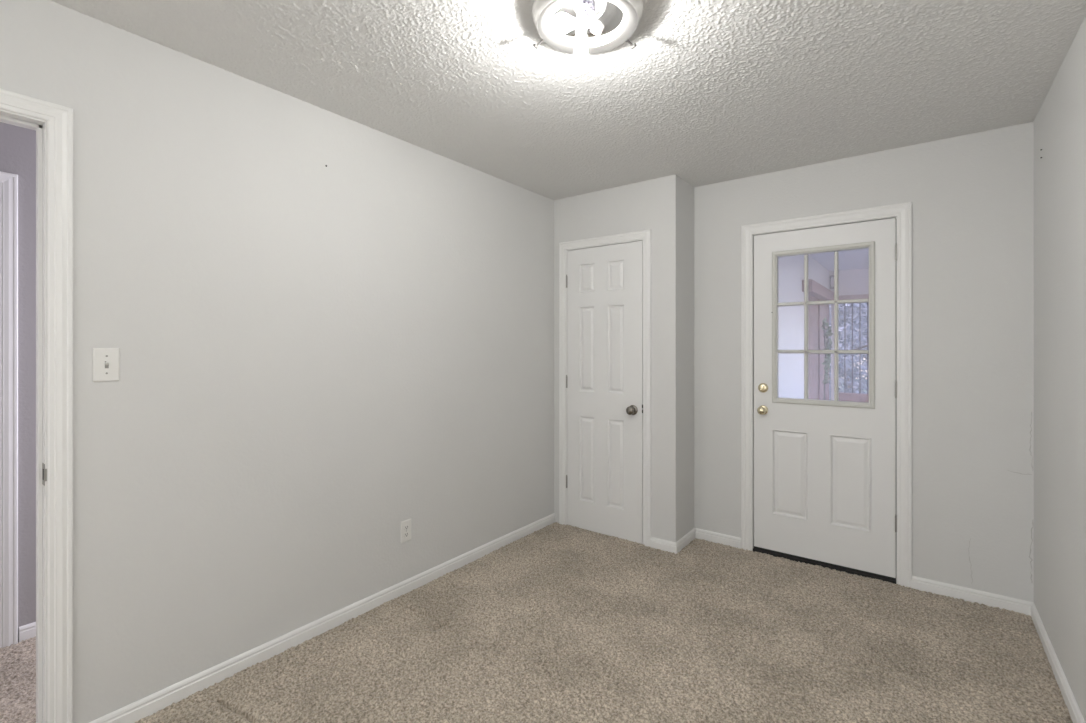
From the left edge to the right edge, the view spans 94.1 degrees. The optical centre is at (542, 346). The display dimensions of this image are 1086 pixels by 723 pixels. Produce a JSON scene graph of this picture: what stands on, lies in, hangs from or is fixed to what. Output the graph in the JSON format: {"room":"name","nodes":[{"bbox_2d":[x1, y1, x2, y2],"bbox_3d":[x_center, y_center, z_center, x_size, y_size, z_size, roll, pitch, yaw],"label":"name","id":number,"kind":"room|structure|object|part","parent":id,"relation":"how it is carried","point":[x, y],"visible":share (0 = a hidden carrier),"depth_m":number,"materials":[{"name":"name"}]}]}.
{"room":"empty bedroom","nodes":[
{"label":"empty bedroom","id":0,"kind":"room"},
{"bbox_2d":[0,122,35,641],"bbox_3d":[-1.972,0.114,2.204,1.018,2.527,3.050,0,0,37],"label":"wall","id":1,"kind":"structure","parent":0,"point":[17,144],"depth_m":2.33,"materials":[{"name":"grey paint"}]},
{"bbox_2d":[0,171,17,647],"bbox_3d":[-2.668,0.284,1.949,0.013,2.137,0.897,0,0,37],"label":"door frame","id":2,"kind":"structure","parent":1,"relation":"attached to","point":[8,181],"depth_m":2.28,"materials":[{"name":"white paint"}]},
{"bbox_2d":[19,622,35,642],"bbox_3d":[-1.916,1.319,2.948,0.012,0.069,1.595,0,0,37],"label":"baseboard","id":3,"kind":"structure","parent":1,"relation":"attached to","point":[27,631],"depth_m":2.33,"materials":[{"name":"white paint"}]},
{"bbox_2d":[0,0,553,722],"bbox_3d":[-1.541,0.114,1.835,0.115,2.527,6.178,0,0,37],"label":"wall","id":4,"kind":"structure","parent":0,"point":[317,360],"depth_m":2.19,"materials":[{"name":"paint"}]},
{"bbox_2d":[0,88,72,722],"bbox_3d":[-1.887,0.281,1.364,0.128,2.151,0.900,0,0,37],"label":"door frame","id":5,"kind":"structure","parent":4,"relation":"attached to","point":[52,123],"depth_m":1.66,"materials":[{"name":"white paint"}]},
{"bbox_3d":[-1.629,0.417,1.651,0.037,0.070,0.005,0,0,37],"label":"strike plate","id":6,"kind":"part","parent":5,"relation":"part of","materials":[{"name":"silver metal"}]},
{"bbox_2d":[93,348,119,381],"bbox_3d":[-1.515,0.063,1.756,0.020,0.117,0.073,0,0,37],"label":"light switch","id":7,"kind":"object","parent":4,"relation":"attached to","point":[106,361],"visible":1,"depth_m":1.76,"materials":[{"name":"white plastic"}]},
{"bbox_2d":[89,513,555,722],"bbox_3d":[-0.739,1.319,2.793,0.012,0.069,2.763,0,0,37],"label":"baseboard","id":8,"kind":"structure","parent":4,"relation":"attached to","point":[144,707],"depth_m":2.28,"materials":[{"name":"white paint"}]},
{"bbox_2d":[401,519,410,542],"bbox_3d":[-0.752,1.014,2.780,0.008,0.117,0.070,0,0,37],"label":"electrical outlet","id":9,"kind":"object","parent":4,"relation":"attached to","point":[405,525],"visible":1,"depth_m":2.78,"materials":[{"name":"white plastic"}]},
{"bbox_2d":[0,522,1072,722],"bbox_3d":[-0.301,1.364,1.984,3.852,0.046,4.308,0,0,37],"label":"floor","id":10,"kind":"structure","parent":0,"point":[558,623],"depth_m":2.22,"materials":[{"name":"carpet"}]},
{"bbox_2d":[50,0,1085,199],"bbox_3d":[0.106,-1.129,1.665,2.779,0.003,4.288,0,0,37],"label":"ceiling","id":11,"kind":"structure","parent":0,"point":[708,92],"depth_m":2.08,"materials":[{"name":"white paint"}]},
{"bbox_2d":[532,0,643,54],"bbox_3d":[0.144,-1.046,1.716,0.396,0.169,0.383,0,0,37],"label":"ceiling light","id":12,"kind":"object","parent":11,"relation":"attached to","point":[578,27],"visible":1,"depth_m":1.72,"materials":[{"name":"white glass"}]},
{"bbox_2d":[575,28,586,35],"bbox_3d":[0.129,-1.081,1.720,0.042,0.030,0.042,0,0,37],"label":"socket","id":13,"kind":"object","parent":12,"relation":"attached to","point":[579,31],"depth_m":1.71,"materials":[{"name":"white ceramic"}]},
{"bbox_2d":[575,17,586,29],"bbox_3d":[0.128,-1.090,1.703,0.037,0.042,0.042,0,0,-20],"label":"bulb","id":14,"kind":"object","parent":12,"relation":"attached to","point":[580,22],"depth_m":1.69,"materials":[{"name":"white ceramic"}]},
{"bbox_2d":[590,20,604,35],"bbox_3d":[0.185,-1.087,1.724,0.047,0.048,0.042,0,0,-30],"label":"bulb","id":15,"kind":"object","parent":12,"relation":"attached to","point":[597,26],"depth_m":1.71,"materials":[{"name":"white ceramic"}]},
{"bbox_2d":[554,174,693,541],"bbox_3d":[0.580,0.114,3.742,0.980,2.527,0.340,0,0,37],"label":"wall","id":16,"kind":"structure","parent":0,"point":[664,206],"depth_m":3.40,"materials":[{"name":"paint"}]},
{"bbox_2d":[566,241,642,543],"bbox_3d":[0.420,0.313,3.635,0.628,2.076,0.096,0,0,37],"label":"door","id":17,"kind":"structure","parent":16,"relation":"in","point":[604,284],"depth_m":3.63,"materials":[{"name":"white paint"}]},
{"bbox_3d":[0.604,0.439,3.472,0.059,0.059,0.055,0,0,37],"label":"knob","id":18,"kind":"part","parent":17,"relation":"part of","materials":[{"name":"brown metal"}]},
{"bbox_2d":[559,229,650,546],"bbox_3d":[0.457,0.282,3.676,0.753,2.149,0.113,0,0,37],"label":"door frame","id":19,"kind":"structure","parent":16,"relation":"attached to","point":[644,235],"depth_m":3.55,"materials":[{"name":"white paint"}]},
{"bbox_2d":[650,528,695,553],"bbox_3d":[0.902,1.319,3.491,0.188,0.069,0.352,0,0,37],"label":"baseboard","id":20,"kind":"structure","parent":16,"relation":"attached to","point":[656,543],"depth_m":3.37,"materials":[{"name":"white paint"}]},
{"bbox_2d":[694,122,1033,601],"bbox_3d":[1.459,0.114,3.380,2.819,2.527,0.142,0,0,37],"label":"wall","id":21,"kind":"structure","parent":0,"point":[971,196],"depth_m":2.75,"materials":[{"name":"paint"}]},
{"bbox_2d":[695,528,740,548],"bbox_3d":[1.203,1.319,3.478,0.310,0.069,0.012,0,0,37],"label":"baseboard","id":22,"kind":"structure","parent":21,"relation":"attached to","point":[710,536],"depth_m":3.47,"materials":[{"name":"white paint"}]},
{"bbox_2d":[754,218,896,580],"bbox_3d":[1.702,0.300,3.103,0.779,2.069,0.105,0,0,37],"label":"door","id":23,"kind":"structure","parent":21,"relation":"in","point":[825,470],"depth_m":3.08,"materials":[{"name":"white paint"}]},
{"bbox_3d":[1.422,0.415,3.282,0.052,0.052,0.055,0,0,37],"label":"knob","id":24,"kind":"part","parent":23,"relation":"part of","materials":[{"name":"gold metal"}]},
{"bbox_2d":[741,202,911,587],"bbox_3d":[1.739,0.278,3.161,0.923,2.178,0.153,0,0,37],"label":"door frame","id":25,"kind":"structure","parent":21,"relation":"attached to","point":[902,212],"depth_m":2.93,"materials":[{"name":"white paint"}]},
{"bbox_2d":[911,576,1032,615],"bbox_3d":[2.261,1.319,2.681,0.497,0.069,0.012,0,0,37],"label":"baseboard","id":26,"kind":"structure","parent":21,"relation":"attached to","point":[922,584],"depth_m":2.67,"materials":[{"name":"white paint"}]},
{"bbox_2d":[1034,16,1085,722],"bbox_3d":[0.717,0.114,0.135,0.100,2.527,6.178,0,0,37],"label":"wall","id":27,"kind":"structure","parent":0,"point":[1060,122],"depth_m":2.02,"materials":[{"name":"paint"}]},
{"bbox_2d":[1031,602,1084,722],"bbox_3d":[0.666,1.319,0.161,0.012,0.069,5.958,0,0,37],"label":"baseboard","id":28,"kind":"structure","parent":27,"relation":"attached to","point":[1075,713],"depth_m":2.04,"materials":[{"name":"white paint"}]},
{"label":"outside","id":29,"kind":"structure","parent":0,"visible":0},
{"bbox_2d":[829,379,866,399],"bbox_3d":[12.482,1.907,16.576,28.000,0.120,26.500,0,0,37],"label":"yard","id":30,"kind":"structure","parent":29,"point":[857,379],"depth_m":22.27,"materials":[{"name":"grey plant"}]},
{"bbox_2d":[829,302,868,399],"bbox_3d":[5.111,-0.165,9.291,2.146,4.035,2.360,0,0,3],"label":"tree","id":31,"kind":"object","parent":30,"relation":"on","point":[848,305],"visible":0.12,"depth_m":8.82,"materials":[{"name":"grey plant"}]},
{"bbox_2d":[842,303,868,367],"bbox_3d":[8.021,-0.644,11.290,2.509,4.991,2.963,0,0,34],"label":"tree","id":32,"kind":"object","parent":30,"relation":"on","point":[865,338],"visible":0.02,"depth_m":11.55,"materials":[{"name":"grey plant"}]},
{"bbox_2d":[843,313,868,391],"bbox_3d":[10.308,-1.963,17.125,4.509,7.626,4.760,0,0,-17],"label":"tree","id":33,"kind":"object","parent":30,"relation":"on","point":[863,313],"visible":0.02,"depth_m":16.91,"materials":[{"name":"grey plant"}]},
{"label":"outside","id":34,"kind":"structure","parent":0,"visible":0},
{"bbox_2d":[809,248,868,270],"bbox_3d":[3.817,-1.003,4.072,3.600,0.100,3.802,0,0,37],"label":"ceiling","id":35,"kind":"structure","parent":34,"point":[850,259],"depth_m":5.53,"materials":[{"name":"white paint"}]},
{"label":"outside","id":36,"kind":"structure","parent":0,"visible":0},
{"bbox_3d":[3.832,1.557,4.092,3.600,0.100,3.852,0,0,37],"label":"floor","id":37,"kind":"structure","parent":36,"visible":0},
{"bbox_2d":[808,294,828,399],"bbox_3d":[3.112,0.432,5.734,0.055,2.150,1.635,0,0,37],"label":"wooden panel","id":38,"kind":"object","parent":37,"relation":"on","point":[816,313],"visible":0.24,"depth_m":5.62,"materials":[{"name":"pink wood"}]},
{"bbox_2d":[820,317,832,399],"bbox_3d":[3.152,0.591,5.611,0.111,1.834,0.440,0,0,37],"label":"climbing vine","id":39,"kind":"object","parent":37,"relation":"on","point":[827,333],"visible":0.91,"depth_m":5.55,"materials":[{"name":"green plant"}]},
{"bbox_3d":[3.129,0.616,5.598,0.030,1.784,0.363,0,0,37],"label":"stem","id":40,"kind":"part","parent":39,"relation":"part of","materials":[{"name":"plant"}]},
{"bbox_2d":[831,304,833,399],"bbox_3d":[3.679,0.484,6.386,0.056,2.045,0.070,0,0,37],"label":"porch post","id":41,"kind":"object","parent":37,"relation":"on","point":[832,305],"visible":0.26,"depth_m":6.37,"materials":[{"name":"white paint"}]},
{"bbox_2d":[802,279,833,300],"bbox_3d":[3.118,-0.596,5.645,0.090,0.115,1.830,0,0,37],"label":"beam","id":42,"kind":"structure","parent":41,"relation":"on","point":[815,289],"depth_m":5.28,"materials":[{"name":"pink wood"}]},
{"bbox_2d":[807,254,829,289],"bbox_3d":[3.090,-0.803,5.766,0.100,0.300,1.670,0,0,37],"label":"frieze","id":43,"kind":"object","parent":42,"relation":"on","point":[817,272],"visible":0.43,"depth_m":5.72,"materials":[{"name":"white paint"}]},
{"bbox_2d":[839,294,868,299],"bbox_3d":[5.015,-0.591,5.380,3.260,0.095,0.090,0,0,37],"label":"header","id":44,"kind":"object","parent":42,"relation":"attached to","point":[861,296],"visible":0.02,"depth_m":6.22,"materials":[{"name":"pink wood"}]},
{"bbox_2d":[830,268,868,295],"bbox_3d":[4.954,-0.795,5.458,3.450,0.315,0.080,0,0,37],"label":"porch gable","id":45,"kind":"object","parent":44,"relation":"on","point":[856,281],"depth_m":6.25,"materials":[{"name":"white paint"}]},
{"bbox_2d":[830,275,833,288],"bbox_3d":[3.644,-0.813,6.336,0.090,0.170,0.093,0,0,37],"label":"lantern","id":46,"kind":"object","parent":45,"relation":"attached to","point":[831,276],"visible":0.59,"depth_m":6.33,"materials":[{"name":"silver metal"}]},
{"bbox_2d":[839,302,868,401],"bbox_3d":[5.025,0.442,5.367,3.309,1.970,0.060,0,0,37],"label":"porch railing","id":47,"kind":"object","parent":44,"relation":"attached to","point":[854,397],"visible":0.04,"depth_m":6.22,"materials":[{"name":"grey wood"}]},
{"bbox_3d":[5.028,0.642,5.364,3.300,0.130,0.060,0,0,37],"label":"rail","id":48,"kind":"part","parent":47,"relation":"part of","materials":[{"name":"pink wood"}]},
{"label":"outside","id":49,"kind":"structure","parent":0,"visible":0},
{"bbox_2d":[779,255,803,398],"bbox_3d":[1.992,0.277,4.307,0.100,2.460,1.982,0,0,37],"label":"wall","id":50,"kind":"structure","parent":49,"point":[791,268],"depth_m":4.55,"materials":[{"name":"white paint"}]}
]}

